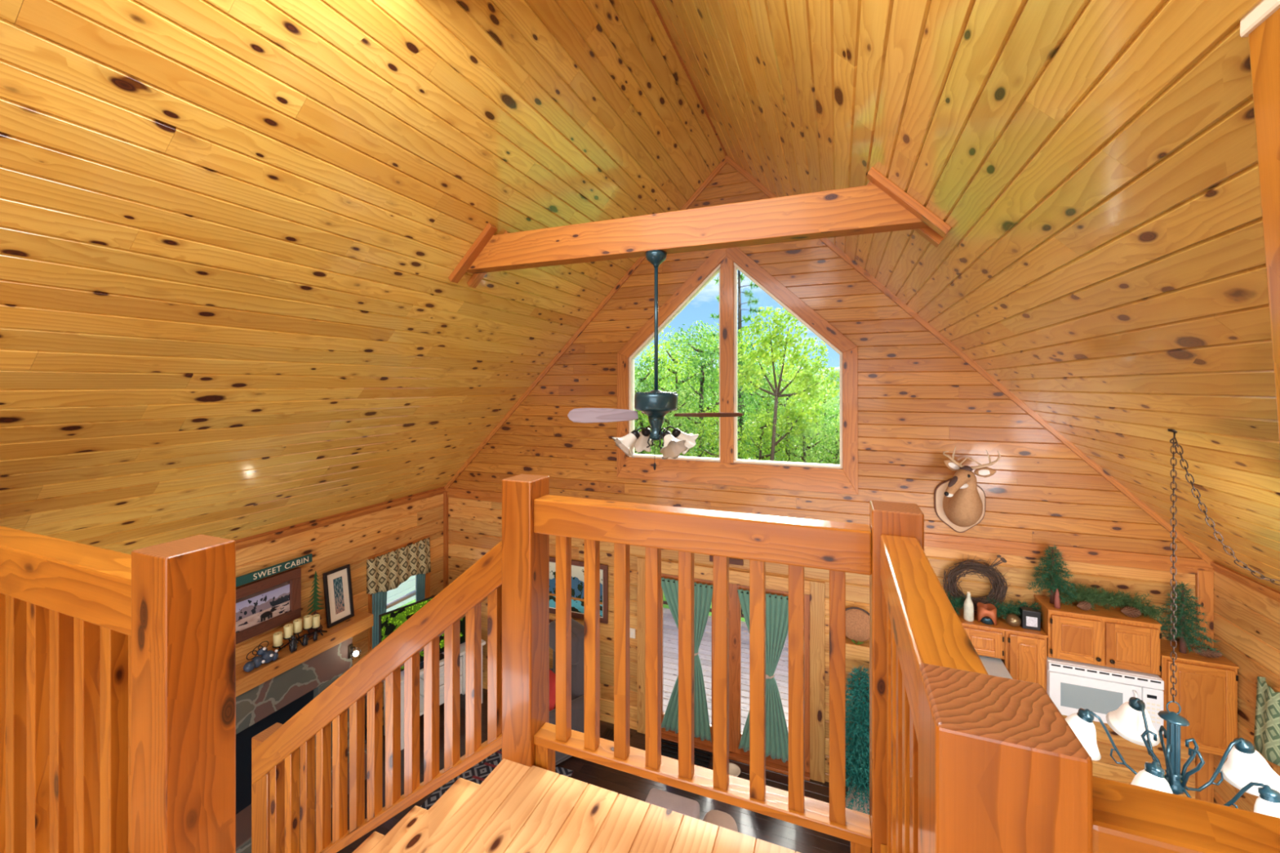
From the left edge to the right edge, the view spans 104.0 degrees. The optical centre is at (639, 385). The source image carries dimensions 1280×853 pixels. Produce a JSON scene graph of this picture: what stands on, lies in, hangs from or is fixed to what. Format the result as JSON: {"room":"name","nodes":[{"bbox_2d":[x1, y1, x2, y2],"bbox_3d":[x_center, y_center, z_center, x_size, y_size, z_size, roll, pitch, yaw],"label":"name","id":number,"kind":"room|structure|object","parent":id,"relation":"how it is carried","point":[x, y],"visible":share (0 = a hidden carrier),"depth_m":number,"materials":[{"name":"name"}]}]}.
{"room":"cabin loft landing","nodes":[
{"label":"cabin loft landing","id":0,"kind":"room"},
{"bbox_2d":[235,493,443,727],"bbox_3d":[-4.575,2.902,2.929,0.140,2.855,9.300,0,0,21],"label":"wall","id":1,"kind":"structure","parent":0,"point":[352,541],"depth_m":5.86,"materials":[{"name":"brown wood"}]},
{"bbox_2d":[235,567,301,644],"bbox_3d":[-3.707,2.150,4.820,0.050,0.510,0.855,0,0,21],"label":"picture","id":2,"kind":"object","parent":1,"relation":"attached to","point":[266,604],"visible":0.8,"depth_m":4.92,"materials":[{"name":"brown wood"}]},
{"bbox_2d":[235,581,289,632],"bbox_3d":[-3.721,2.150,4.826,0.015,0.320,0.665,0,0,21],"label":"artwork","id":3,"kind":"object","parent":2,"relation":"on","point":[258,608],"depth_m":4.88},
{"bbox_2d":[235,553,311,586],"bbox_3d":[-3.636,1.827,4.940,0.024,0.085,0.810,0,0,21],"label":"wooden sign","id":4,"kind":"object","parent":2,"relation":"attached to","point":[263,573],"visible":0.99,"depth_m":4.94,"materials":[{"name":"green paint"}]},
{"bbox_2d":[235,486,444,550],"bbox_3d":[-4.641,1.425,2.955,0.318,0.250,9.300,0,0,21],"label":"trim","id":5,"kind":"structure","parent":1,"relation":"attached to","point":[252,540],"depth_m":5.56,"materials":[{"name":"brown wood"}]},
{"bbox_2d":[366,537,431,594],"bbox_3d":[-3.071,2.320,6.442,0.086,0.480,0.958,0,0,21],"label":"valance","id":6,"kind":"object","parent":1,"relation":"attached to","point":[385,573],"visible":1,"depth_m":6.34,"materials":[{"name":"fabric"}]},
{"bbox_2d":[368,535,430,652],"bbox_3d":[-3.136,2.760,6.490,0.130,1.380,0.960,0,0,21],"label":"window","id":7,"kind":"structure","parent":1,"relation":"in","point":[427,593],"depth_m":6.46,"materials":[{"name":"brown wood"}]},
{"bbox_2d":[372,591,386,648],"bbox_3d":[-3.190,2.710,6.155,0.028,1.100,0.243,0,0,21],"label":"drape","id":8,"kind":"object","parent":7,"relation":"hanging from","point":[380,597],"visible":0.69,"depth_m":6.12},
{"bbox_2d":[416,573,425,601],"bbox_3d":[-2.952,2.710,6.759,0.028,1.100,0.184,0,0,21],"label":"drape","id":9,"kind":"object","parent":7,"relation":"hanging from","point":[420,578],"visible":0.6,"depth_m":6.74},
{"bbox_2d":[0,0,725,554],"bbox_3d":[-2.649,-0.635,2.171,4.169,4.169,9.300,0,0,21],"label":"ceiling","id":10,"kind":"structure","parent":0,"point":[233,233],"depth_m":3.02,"materials":[{"name":"brown wood"}]},
{"bbox_2d":[299,688,850,852],"bbox_3d":[-0.676,4.280,1.448,8.400,0.100,9.400,0,0,21],"label":"floor","id":11,"kind":"structure","parent":0,"point":[788,835],"depth_m":5.24,"materials":[{"name":"wood"}]},
{"bbox_2d":[251,722,282,852],"bbox_3d":[-2.064,3.090,2.811,0.140,2.280,0.140,0,0,21],"label":"newel post","id":12,"kind":"object","parent":11,"relation":"on","point":[260,789],"visible":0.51,"depth_m":2.75,"materials":[{"name":"brown wood"}]},
{"bbox_2d":[235,636,367,852],"bbox_3d":[-3.530,3.502,4.625,0.558,1.455,2.220,0,0,21],"label":"stone fireplace","id":13,"kind":"object","parent":11,"relation":"on","point":[278,699],"visible":0.28,"depth_m":4.79,"materials":[{"name":"stone"}]},
{"bbox_2d":[235,609,373,697],"bbox_3d":[-3.633,2.700,4.729,0.295,0.140,2.340,0,0,21],"label":"mantel shelf","id":14,"kind":"object","parent":13,"relation":"on","point":[338,633],"visible":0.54,"depth_m":5.02,"materials":[{"name":"brown wood"}]},
{"bbox_2d":[243,640,278,672],"bbox_3d":[-3.549,2.523,4.683,0.134,0.203,0.285,0,0,21],"label":"tealight holder","id":15,"kind":"object","parent":14,"relation":"on","point":[267,656],"visible":1,"depth_m":4.68,"materials":[{"name":"blue stone"}]},
{"bbox_2d":[306,570,324,637],"bbox_3d":[-3.426,2.292,5.282,0.018,0.673,0.214,0,0,21],"label":"ornament","id":16,"kind":"object","parent":14,"relation":"on","point":[315,598],"visible":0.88,"depth_m":5.27,"materials":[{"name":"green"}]},
{"bbox_2d":[322,564,354,627],"bbox_3d":[-3.353,2.333,5.570,0.100,0.584,0.310,0,0,21],"label":"framed print","id":17,"kind":"object","parent":14,"relation":"on","point":[337,583],"visible":1,"depth_m":5.56,"materials":[{"name":"black plastic"}]},
{"bbox_2d":[333,576,344,614],"bbox_3d":[-3.358,2.333,5.572,0.015,0.381,0.106,-8,-3,21],"label":"artwork","id":18,"kind":"object","parent":17,"relation":"attached to","point":[338,581],"depth_m":5.57},
{"bbox_2d":[383,639,485,750],"bbox_3d":[-2.598,3.820,6.360,0.480,0.820,1.160,0,0,38],"label":"media console","id":19,"kind":"object","parent":11,"relation":"on","point":[462,646],"visible":0.27,"depth_m":6.20,"materials":[{"name":"white paint"}]},
{"bbox_2d":[378,594,465,671],"bbox_3d":[-2.579,3.008,6.169,0.120,0.800,1.240,0,0,37],"label":"television","id":20,"kind":"object","parent":19,"relation":"on","point":[388,622],"visible":0.22,"depth_m":5.89,"materials":[{"name":"black glass"}]},
{"bbox_2d":[419,750,573,809],"bbox_3d":[-1.693,4.224,4.600,1.240,0.012,2.300,0,0,19],"label":"area rug","id":21,"kind":"object","parent":11,"relation":"on","point":[477,774],"visible":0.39,"depth_m":5.43,"materials":[{"name":"fabric"}]},
{"bbox_2d":[549,617,584,765],"bbox_3d":[-1.060,3.540,5.891,0.860,1.300,0.880,0,0,-41],"label":"recliner","id":22,"kind":"object","parent":11,"relation":"on","point":[577,629],"visible":0.34,"depth_m":5.81,"materials":[{"name":"grey fabric"}]},
{"bbox_2d":[549,669,555,711],"bbox_3d":[-1.070,3.520,5.770,0.206,0.399,0.420,0,0,-41],"label":"throw pillow","id":23,"kind":"object","parent":22,"relation":"on","point":[552,675],"visible":0.25,"depth_m":5.63,"materials":[{"name":"red fabric"}]},
{"bbox_2d":[661,738,712,768],"bbox_3d":[0.473,4.213,5.735,0.680,0.035,0.240,0,0,21],"label":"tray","id":24,"kind":"object","parent":11,"relation":"on","point":[708,757],"visible":0.45,"depth_m":5.70,"materials":[{"name":"black metal"}]},
{"bbox_2d":[644,787,737,831],"bbox_3d":[0.175,3.780,3.762,0.950,0.820,1.130,0,0,21],"label":"armchair","id":25,"kind":"object","parent":11,"relation":"on","point":[682,805],"visible":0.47,"depth_m":4.04,"materials":[{"name":"beige fabric"}]},
{"bbox_2d":[828,663,869,814],"bbox_3d":[2.182,3.487,4.922,0.618,1.486,0.614,0,0,15],"label":"tree","id":26,"kind":"object","parent":11,"relation":"on","point":[857,797],"visible":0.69,"depth_m":4.84,"materials":[{"name":"green plant"}]},
{"bbox_2d":[978,655,1012,679],"bbox_3d":[2.922,3.353,4.551,0.665,1.755,0.770,0,0,21],"label":"refrigerator","id":27,"kind":"object","parent":11,"relation":"on","point":[993,666],"visible":0.02,"depth_m":4.40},
{"bbox_2d":[419,758,799,852],"bbox_3d":[-0.013,1.625,1.329,1.502,0.250,0.904,0,0,21],"label":"floor","id":28,"kind":"structure","parent":0,"point":[517,808],"depth_m":1.71,"materials":[{"name":"brown wood"}]},
{"bbox_2d":[352,777,479,852],"bbox_3d":[-1.525,2.488,1.962,1.775,1.884,0.935,0,0,21],"label":"staircase","id":29,"kind":"structure","parent":28,"relation":"attached to","point":[420,825],"depth_m":2.04,"materials":[{"name":"brown wood"}]},
{"bbox_2d":[502,474,549,768],"bbox_3d":[-0.469,1.089,2.057,0.140,1.422,0.140,0,0,21],"label":"newel post","id":30,"kind":"object","parent":28,"relation":"attached to","point":[525,553],"visible":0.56,"depth_m":2.00,"materials":[{"name":"brown wood"}]},
{"bbox_2d":[252,540,502,852],"bbox_3d":[-1.485,1.851,2.452,2.040,2.458,0.095,0,0,21],"label":"stair railing","id":31,"kind":"object","parent":30,"relation":"attached to","point":[277,755],"visible":0.92,"depth_m":2.28,"materials":[{"name":"brown wood"}]},
{"bbox_2d":[533,494,871,852],"bbox_3d":[0.162,1.075,1.804,1.220,1.250,0.095,0,0,21],"label":"landing railing","id":32,"kind":"object","parent":30,"relation":"attached to","point":[839,548],"visible":0.93,"depth_m":1.74,"materials":[{"name":"brown wood"}]},
{"bbox_2d":[869,500,924,852],"bbox_3d":[0.799,1.089,1.566,0.140,1.422,0.140,0,0,21],"label":"newel post","id":33,"kind":"object","parent":28,"relation":"on","point":[886,517],"visible":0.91,"depth_m":1.52,"materials":[{"name":"brown wood"}]},
{"bbox_2d":[880,534,988,852],"bbox_3d":[0.611,0.936,1.081,0.100,0.972,0.900,0,0,21],"label":"railing","id":34,"kind":"object","parent":33,"relation":"attached to","point":[923,625],"visible":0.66,"depth_m":1.08,"materials":[{"name":"brown wood"}]},
{"bbox_2d":[448,162,1200,799],"bbox_3d":[1.038,0.853,5.803,8.400,6.955,0.160,0,0,21],"label":"wall","id":35,"kind":"structure","parent":0,"point":[918,400],"depth_m":5.21,"materials":[{"name":"brown wood"}]},
{"bbox_2d":[443,491,448,589],"bbox_3d":[-2.793,2.875,7.198,0.050,2.710,0.050,0,0,21],"label":"trim","id":36,"kind":"structure","parent":35,"relation":"attached to","point":[445,493],"depth_m":7.17,"materials":[{"name":"brown wood"}]},
{"bbox_2d":[549,556,608,624],"bbox_3d":[-0.894,2.610,6.445,1.055,0.730,0.030,0,0,21],"label":"framed painting","id":37,"kind":"object","parent":35,"relation":"attached to","point":[577,566],"visible":0.43,"depth_m":6.40,"materials":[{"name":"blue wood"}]},
{"bbox_2d":[444,155,727,491],"bbox_3d":[-0.909,-0.551,6.468,4.090,4.165,0.030,0,0,21],"label":"trim","id":38,"kind":"structure","parent":35,"relation":"attached to","point":[723,162],"depth_m":6.44,"materials":[{"name":"brown wood"}]},
{"bbox_2d":[650,0,727,155],"bbox_3d":[-0.675,-2.709,1.480,0.300,0.172,9.460,0,0,21],"label":"trim","id":39,"kind":"structure","parent":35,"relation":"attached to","point":[653,2],"depth_m":4.13,"materials":[{"name":"brown wood"}]},
{"bbox_2d":[637,556,824,782],"bbox_3d":[0.982,3.165,5.757,2.150,2.130,0.166,0,0,21],"label":"door","id":40,"kind":"structure","parent":35,"relation":"in","point":[814,603],"depth_m":5.64,"materials":[{"name":"brown wood"}]},
{"bbox_2d":[661,577,712,742],"bbox_3d":[0.531,3.206,5.869,0.663,1.813,0.093,0,0,18],"label":"curtain","id":41,"kind":"object","parent":40,"relation":"hanging from","point":[703,593],"visible":0.47,"depth_m":5.82,"materials":[{"name":"green fabric"}]},
{"bbox_2d":[737,589,788,763],"bbox_3d":[1.388,3.206,5.535,0.622,1.813,0.093,0,0,17],"label":"curtain","id":42,"kind":"object","parent":40,"relation":"hanging from","point":[776,606],"visible":0.62,"depth_m":5.50,"materials":[{"name":"green fabric"}]},
{"bbox_2d":[617,247,857,494],"bbox_3d":[1.017,-0.272,5.771,2.745,2.814,0.155,0,0,21],"label":"window","id":43,"kind":"structure","parent":35,"relation":"in","point":[726,469],"depth_m":5.69,"materials":[{"name":"brown wood"}]},
{"bbox_2d":[445,488,1213,574],"bbox_3d":[1.003,1.535,5.715,8.200,0.130,0.030,0,0,21],"label":"trim","id":44,"kind":"structure","parent":35,"relation":"attached to","point":[1086,555],"depth_m":4.62,"materials":[{"name":"brown wood"}]},
{"bbox_2d":[845,638,869,662],"bbox_3d":[2.339,2.726,5.123,0.640,0.148,0.127,0,0,21],"label":"shelf","id":45,"kind":"object","parent":35,"relation":"attached to","point":[860,651],"visible":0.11,"depth_m":5.11,"materials":[{"name":"brown wood"}]},
{"bbox_2d":[845,606,869,641],"bbox_3d":[2.239,2.465,5.170,0.362,0.362,0.052,0,0,21],"label":"wicker tray","id":46,"kind":"object","parent":45,"relation":"on","point":[857,619],"visible":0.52,"depth_m":5.16,"materials":[{"name":"wicker"}]},
{"bbox_2d":[933,445,1000,533],"bbox_3d":[3.023,0.992,4.650,0.432,0.884,0.524,0,0,21],"label":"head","id":47,"kind":"object","parent":35,"relation":"attached to","point":[959,502],"visible":1,"depth_m":4.61},
{"bbox_2d":[726,155,1213,568],"bbox_3d":[2.906,-0.551,4.966,4.110,4.166,0.030,0,0,21],"label":"trim","id":48,"kind":"structure","parent":35,"relation":"attached to","point":[948,343],"depth_m":4.77,"materials":[{"name":"brown wood"}]},
{"bbox_2d":[955,608,1004,659],"bbox_3d":[3.006,2.318,4.745,0.686,0.274,0.360,0,0,21],"label":"upper cabinet","id":49,"kind":"object","parent":35,"relation":"attached to","point":[988,640],"visible":0.36,"depth_m":4.52,"materials":[{"name":"brown wood"}]},
{"bbox_2d":[945,591,965,615],"bbox_3d":[2.972,2.103,4.801,0.365,0.285,0.268,0,0,21],"label":"pine sprig","id":50,"kind":"object","parent":49,"relation":"on","point":[957,602],"visible":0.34,"depth_m":4.75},
{"bbox_2d":[963,591,973,622],"bbox_3d":[3.057,2.050,4.654,0.080,0.262,0.080,0,0,21],"label":"bottle","id":51,"kind":"object","parent":49,"relation":"on","point":[968,607],"visible":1,"depth_m":4.63,"materials":[{"name":"white ceramic"}]},
{"bbox_2d":[942,553,1010,614],"bbox_3d":[3.197,1.881,4.782,0.596,0.601,0.162,0,0,19],"label":"twig wreath","id":52,"kind":"object","parent":49,"relation":"on","point":[999,594],"visible":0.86,"depth_m":4.75,"materials":[{"name":"wicker"}]},
{"bbox_2d":[977,602,996,625],"bbox_3d":[3.196,2.104,4.610,0.150,0.155,0.149,0,0,21],"label":"candle holder","id":53,"kind":"object","parent":49,"relation":"on","point":[986,613],"visible":1,"depth_m":4.57,"materials":[{"name":"orange ceramic"}]},
{"bbox_2d":[986,597,1042,620],"bbox_3d":[3.434,2.091,4.613,0.605,0.290,0.265,0,0,21],"label":"pine sprig","id":54,"kind":"object","parent":49,"relation":"on","point":[1015,610],"visible":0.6,"depth_m":4.61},
{"bbox_2d":[996,614,1048,692],"bbox_3d":[3.467,2.555,4.563,0.314,0.749,0.360,0,0,21],"label":"upper cabinet","id":55,"kind":"object","parent":35,"relation":"attached to","point":[1024,660],"visible":0.48,"depth_m":4.41,"materials":[{"name":"brown wood"}]},
{"bbox_2d":[1005,613,1021,626],"bbox_3d":[3.390,2.129,4.544,0.120,0.110,0.120,0,0,21],"label":"bauble","id":56,"kind":"object","parent":55,"relation":"on","point":[1014,620],"visible":0.99,"depth_m":4.51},
{"bbox_2d":[1019,606,1040,631],"bbox_3d":[3.514,2.099,4.509,0.133,0.165,0.094,0,0,21],"label":"picture","id":57,"kind":"object","parent":55,"relation":"on","point":[1030,618],"visible":0.96,"depth_m":4.47,"materials":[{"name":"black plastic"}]},
{"bbox_2d":[1034,595,1161,675],"bbox_3d":[3.961,2.162,4.356,0.756,0.421,0.385,0,0,21],"label":"upper cabinet","id":58,"kind":"object","parent":35,"relation":"attached to","point":[1111,638],"visible":0.98,"depth_m":4.22,"materials":[{"name":"brown wood"}]},
{"bbox_2d":[1026,544,1078,604],"bbox_3d":[3.702,1.679,4.478,0.395,0.541,0.393,0,0,21],"label":"pine tree","id":59,"kind":"object","parent":58,"relation":"on","point":[1051,574],"visible":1,"depth_m":4.47,"materials":[{"name":"green plant"}]},
{"bbox_2d":[1046,655,1164,734],"bbox_3d":[3.946,2.607,4.337,0.757,0.445,0.430,0,0,21],"label":"microwave","id":60,"kind":"object","parent":58,"relation":"attached to","point":[1071,686],"visible":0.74,"depth_m":4.20,"materials":[{"name":"white plastic"}]},
{"bbox_2d":[1046,582,1168,630],"bbox_3d":[4.032,1.901,4.355,0.822,0.340,0.294,0,0,24],"label":"pine garland","id":61,"kind":"object","parent":58,"relation":"on","point":[1091,596],"visible":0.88,"depth_m":4.33},
{"bbox_2d":[1120,605,1141,617],"bbox_3d":[4.148,1.909,4.223,0.105,0.092,0.105,0,0,-18],"label":"pinecone","id":62,"kind":"object","parent":58,"relation":"on","point":[1131,611],"visible":1,"depth_m":4.21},
{"bbox_2d":[1158,639,1239,756],"bbox_3d":[4.531,2.566,4.144,0.461,0.729,0.360,0,0,21],"label":"upper cabinet","id":63,"kind":"object","parent":35,"relation":"attached to","point":[1206,687],"visible":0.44,"depth_m":3.98,"materials":[{"name":"brown wood"}]},
{"bbox_2d":[1155,582,1222,656],"bbox_3d":[4.499,1.902,4.108,0.434,0.596,0.420,0,0,21],"label":"pine tree","id":64,"kind":"object","parent":63,"relation":"on","point":[1182,621],"visible":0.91,"depth_m":4.10,"materials":[{"name":"green plant"}]},
{"bbox_2d":[1192,646,1222,657],"bbox_3d":[4.608,2.164,4.063,0.168,0.083,0.085,0,0,21],"label":"pinecone","id":65,"kind":"object","parent":63,"relation":"on","point":[1210,653],"visible":0.88,"depth_m":4.04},
{"bbox_2d":[1195,569,1213,803],"bbox_3d":[4.770,2.895,4.229,0.100,2.670,0.034,0,0,21],"label":"trim","id":66,"kind":"structure","parent":35,"relation":"attached to","point":[1204,580],"depth_m":4.21,"materials":[{"name":"brown wood"}]},
{"bbox_2d":[653,0,1279,591],"bbox_3d":[1.247,-0.625,0.637,4.195,4.189,9.300,0,0,21],"label":"ceiling","id":67,"kind":"structure","parent":0,"point":[1091,166],"depth_m":2.11,"materials":[{"name":"brown wood"}]},
{"bbox_2d":[567,249,743,470],"bbox_3d":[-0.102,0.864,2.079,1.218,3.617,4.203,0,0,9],"label":"ceiling fan","id":68,"kind":"object","parent":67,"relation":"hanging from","point":[655,404],"visible":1,"depth_m":3.51,"materials":[{"name":"blue metal"}]},
{"bbox_2d":[448,166,951,288],"bbox_3d":[0.138,-1.058,3.546,3.518,0.432,0.300,0,0,21],"label":"beam","id":69,"kind":"structure","parent":67,"relation":"attached to","point":[882,206],"depth_m":3.33,"materials":[{"name":"brown wood"}]},
{"bbox_2d":[1065,428,1279,817],"bbox_3d":[2.993,1.262,2.725,1.165,2.047,0.986,0,0,-17],"label":"chandelier","id":70,"kind":"object","parent":67,"relation":"hanging from","point":[1245,769],"visible":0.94,"depth_m":2.72,"materials":[{"name":"glass"}]},
{"bbox_2d":[1248,8,1279,444],"bbox_3d":[1.292,0.570,0.905,0.243,2.660,0.090,0,0,21],"label":"post","id":71,"kind":"object","parent":67,"relation":"attached to","point":[1264,39],"depth_m":0.96,"materials":[{"name":"brown wood"}]},
{"bbox_2d":[1240,0,1279,37],"bbox_3d":[1.226,-0.730,0.931,0.110,0.080,0.106,0,0,21],"label":"trim","id":72,"kind":"structure","parent":71,"relation":"attached to","point":[1262,11],"depth_m":0.95,"materials":[{"name":"beige wood"}]},
{"bbox_2d":[1213,570,1279,812],"bbox_3d":[3.185,2.902,-0.125,0.140,2.855,9.300,0,0,21],"label":"wall","id":73,"kind":"structure","parent":0,"point":[1246,621],"depth_m":3.86,"materials":[{"name":"brown wood"}]},
{"bbox_2d":[1210,560,1279,603],"bbox_3d":[3.252,1.425,-0.151,0.318,0.250,9.300,0,0,21],"label":"trim","id":74,"kind":"structure","parent":73,"relation":"attached to","point":[1270,593],"depth_m":3.84,"materials":[{"name":"brown wood"}]},
{"bbox_2d":[1253,676,1279,766],"bbox_3d":[4.324,2.420,3.070,0.082,0.540,1.370,0,0,21],"label":"valance","id":75,"kind":"object","parent":73,"relation":"attached to","point":[1267,719],"visible":1,"depth_m":3.58,"materials":[{"name":"green fabric"}]},
{"bbox_3d":[-1.596,1.640,-0.887,8.200,0.280,4.380,0,0,21],"label":"floor","id":76,"kind":"structure","parent":0,"visible":0},
{"bbox_2d":[131,534,235,852],"bbox_3d":[-1.080,0.939,1.188,0.140,1.122,0.140,0,0,21],"label":"newel post","id":77,"kind":"object","parent":76,"relation":"on","point":[184,590],"visible":1,"depth_m":1.14,"materials":[{"name":"brown wood"}]},
{"bbox_2d":[0,525,131,852],"bbox_3d":[-2.587,0.936,1.768,3.090,0.972,0.100,0,0,21],"label":"loft railing","id":78,"kind":"object","parent":77,"relation":"attached to","point":[65,606],"visible":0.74,"depth_m":1.32,"materials":[{"name":"brown wood"}]},
{"bbox_2d":[918,662,1092,852],"bbox_3d":[0.421,0.939,0.597,0.140,1.122,0.140,0,0,21],"label":"newel post","id":79,"kind":"object","parent":76,"relation":"on","point":[1002,770],"visible":1,"depth_m":0.55,"materials":[{"name":"brown wood"}]},
{"bbox_2d":[1092,775,1279,852],"bbox_3d":[1.715,0.936,0.067,2.657,0.972,0.085,0,0,21],"label":"loft railing","id":80,"kind":"object","parent":79,"relation":"attached to","point":[1127,818],"visible":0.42,"depth_m":0.51,"materials":[{"name":"brown wood"}]},
{"label":"outside","id":81,"kind":"structure","parent":0,"visible":0},
{"bbox_2d":[662,608,788,733],"bbox_3d":[1.817,4.280,7.345,8.000,0.040,3.200,0,0,21],"label":"deck","id":82,"kind":"object","parent":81,"point":[670,630],"visible":0.02,"depth_m":7.61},
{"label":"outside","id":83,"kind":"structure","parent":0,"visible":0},
{"bbox_2d":[396,455,753,622],"bbox_3d":[14.288,6.303,36.285,120.024,2.999,66.048,0,0,21],"label":"ground","id":84,"kind":"structure","parent":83,"point":[664,606],"depth_m":11.38,"materials":[{"name":"green plant"}]},
{"bbox_2d":[386,575,415,612],"bbox_3d":[-5.291,3.215,9.874,0.160,2.830,7.500,0,0,21],"label":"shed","id":85,"kind":"object","parent":84,"relation":"on","point":[408,586],"visible":0.02,"depth_m":10.52,"materials":[{"name":"white metal"}]},
{"bbox_2d":[634,353,670,454],"bbox_3d":[0.076,2.348,12.954,2.732,6.392,2.315,0,0,-5],"label":"leafy tree","id":86,"kind":"object","parent":84,"relation":"on","point":[642,380],"visible":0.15,"depth_m":12.85,"materials":[{"name":"green plant"}]},
{"bbox_2d":[634,391,671,454],"bbox_3d":[-0.516,2.665,12.358,3.134,5.711,2.667,0,0,-31],"label":"leafy tree","id":87,"kind":"object","parent":84,"relation":"on","point":[639,411],"visible":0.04,"depth_m":12.24,"materials":[{"name":"green plant"}]},
{"bbox_2d":[634,340,697,454],"bbox_3d":[0.512,2.025,18.724,3.608,7.445,3.684,0,0,3],"label":"leafy tree","id":88,"kind":"object","parent":84,"relation":"on","point":[651,355],"visible":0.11,"depth_m":18.80,"materials":[{"name":"green plant"}]},
{"bbox_2d":[634,384,711,457],"bbox_3d":[0.772,2.747,12.479,2.869,5.577,2.879,0,0,-17],"label":"leafy tree","id":89,"kind":"object","parent":84,"relation":"on","point":[682,405],"visible":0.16,"depth_m":12.28,"materials":[{"name":"green plant"}]},
{"bbox_2d":[635,324,719,457],"bbox_3d":[0.823,1.929,14.626,3.449,7.386,4.053,0,0,15],"label":"leafy tree","id":90,"kind":"object","parent":84,"relation":"on","point":[675,359],"visible":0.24,"depth_m":14.79,"materials":[{"name":"green plant"}]},
{"bbox_2d":[647,333,719,456],"bbox_3d":[2.387,1.613,26.197,4.249,8.768,4.339,0,0,-40],"label":"leafy tree","id":91,"kind":"object","parent":84,"relation":"on","point":[681,353],"visible":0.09,"depth_m":25.79,"materials":[{"name":"green plant"}]},
{"bbox_2d":[653,322,751,458],"bbox_3d":[1.608,1.935,13.342,2.639,7.288,3.115,0,0,14],"label":"leafy tree","id":92,"kind":"object","parent":84,"relation":"on","point":[702,391],"visible":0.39,"depth_m":13.26,"materials":[{"name":"green plant"}]},
{"bbox_2d":[669,320,753,457],"bbox_3d":[2.961,1.498,22.052,4.329,8.748,4.239,0,0,36],"label":"leafy tree","id":93,"kind":"object","parent":84,"relation":"on","point":[700,331],"visible":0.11,"depth_m":21.63,"materials":[{"name":"green plant"}]},
{"bbox_2d":[680,404,759,459],"bbox_3d":[1.725,2.978,11.768,2.526,5.104,2.473,0,0,-44],"label":"leafy tree","id":94,"kind":"object","parent":84,"relation":"on","point":[716,433],"visible":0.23,"depth_m":11.80,"materials":[{"name":"green plant"}]},
{"bbox_2d":[705,269,770,447],"bbox_3d":[3.472,0.167,17.674,2.529,11.132,2.502,0,0,3],"label":"pine","id":95,"kind":"object","parent":84,"relation":"on","point":[745,319],"visible":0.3,"depth_m":17.66,"materials":[{"name":"green plant"}]},
{"bbox_2d":[703,337,786,459],"bbox_3d":[3.359,2.016,16.576,3.156,7.382,2.674,0,0,42],"label":"leafy tree","id":96,"kind":"object","parent":84,"relation":"on","point":[740,419],"visible":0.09,"depth_m":16.51,"materials":[{"name":"green plant"}]},
{"bbox_2d":[717,398,798,462],"bbox_3d":[3.161,2.898,11.889,2.902,5.288,2.470,0,0,-29],"label":"leafy tree","id":97,"kind":"object","parent":84,"relation":"on","point":[762,427],"visible":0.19,"depth_m":11.71,"materials":[{"name":"green plant"}]},
{"bbox_2d":[710,353,807,460],"bbox_3d":[4.453,2.195,19.484,3.723,7.238,3.736,0,0,-14],"label":"leafy tree","id":98,"kind":"object","parent":84,"relation":"on","point":[744,353],"visible":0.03,"depth_m":19.30,"materials":[{"name":"green plant"}]},
{"bbox_2d":[737,348,816,462],"bbox_3d":[3.688,2.273,14.601,2.880,6.738,2.440,0,0,19],"label":"leafy tree","id":99,"kind":"object","parent":84,"relation":"on","point":[775,364],"visible":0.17,"depth_m":14.48,"materials":[{"name":"green plant"}]},
{"bbox_2d":[717,305,839,461],"bbox_3d":[3.058,1.889,11.057,2.606,7.286,1.452,0,0,21],"label":"forked tree","id":100,"kind":"object","parent":84,"relation":"on","point":[762,353],"visible":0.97,"depth_m":10.98,"materials":[{"name":"green plant"}]},
{"bbox_2d":[744,331,824,459],"bbox_3d":[7.211,1.593,25.945,4.614,8.939,4.598,0,0,43],"label":"leafy tree","id":101,"kind":"object","parent":84,"relation":"on","point":[785,361],"visible":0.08,"depth_m":25.81,"materials":[{"name":"green plant"}]},
{"bbox_2d":[739,349,839,463],"bbox_3d":[3.791,2.309,13.318,3.066,6.565,3.602,0,0,-31],"label":"leafy tree","id":102,"kind":"object","parent":84,"relation":"on","point":[785,383],"visible":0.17,"depth_m":12.96,"materials":[{"name":"green plant"}]},
{"bbox_2d":[759,402,839,464],"bbox_3d":[3.821,2.971,11.752,2.665,5.164,2.656,0,0,45],"label":"leafy tree","id":103,"kind":"object","parent":84,"relation":"on","point":[803,439],"visible":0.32,"depth_m":11.65,"materials":[{"name":"green plant"}]},
{"bbox_2d":[761,367,839,464],"bbox_3d":[6.152,2.476,19.264,3.670,6.687,3.123,0,0,30],"label":"leafy tree","id":104,"kind":"object","parent":84,"relation":"on","point":[793,367],"visible":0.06,"depth_m":18.88,"materials":[{"name":"green plant"}]},
{"bbox_2d":[791,377,839,463],"bbox_3d":[5.539,2.723,14.945,3.052,5.914,3.042,0,0,-20],"label":"leafy tree","id":105,"kind":"object","parent":84,"relation":"on","point":[831,404],"visible":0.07,"depth_m":14.84,"materials":[{"name":"green plant"}]},
{"bbox_2d":[806,408,839,464],"bbox_3d":[4.609,3.037,11.791,1.827,5.046,2.157,0,0,-38],"label":"leafy tree","id":106,"kind":"object","parent":84,"relation":"on","point":[837,432],"visible":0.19,"depth_m":11.72,"materials":[{"name":"green plant"}]},
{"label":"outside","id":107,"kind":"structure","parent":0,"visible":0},
{"bbox_2d":[634,366,839,462],"bbox_3d":[20.660,2.749,52.516,140.050,12.082,28.868,0,0,21],"label":"hill","id":108,"kind":"structure","parent":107,"point":[837,369],"depth_m":62.05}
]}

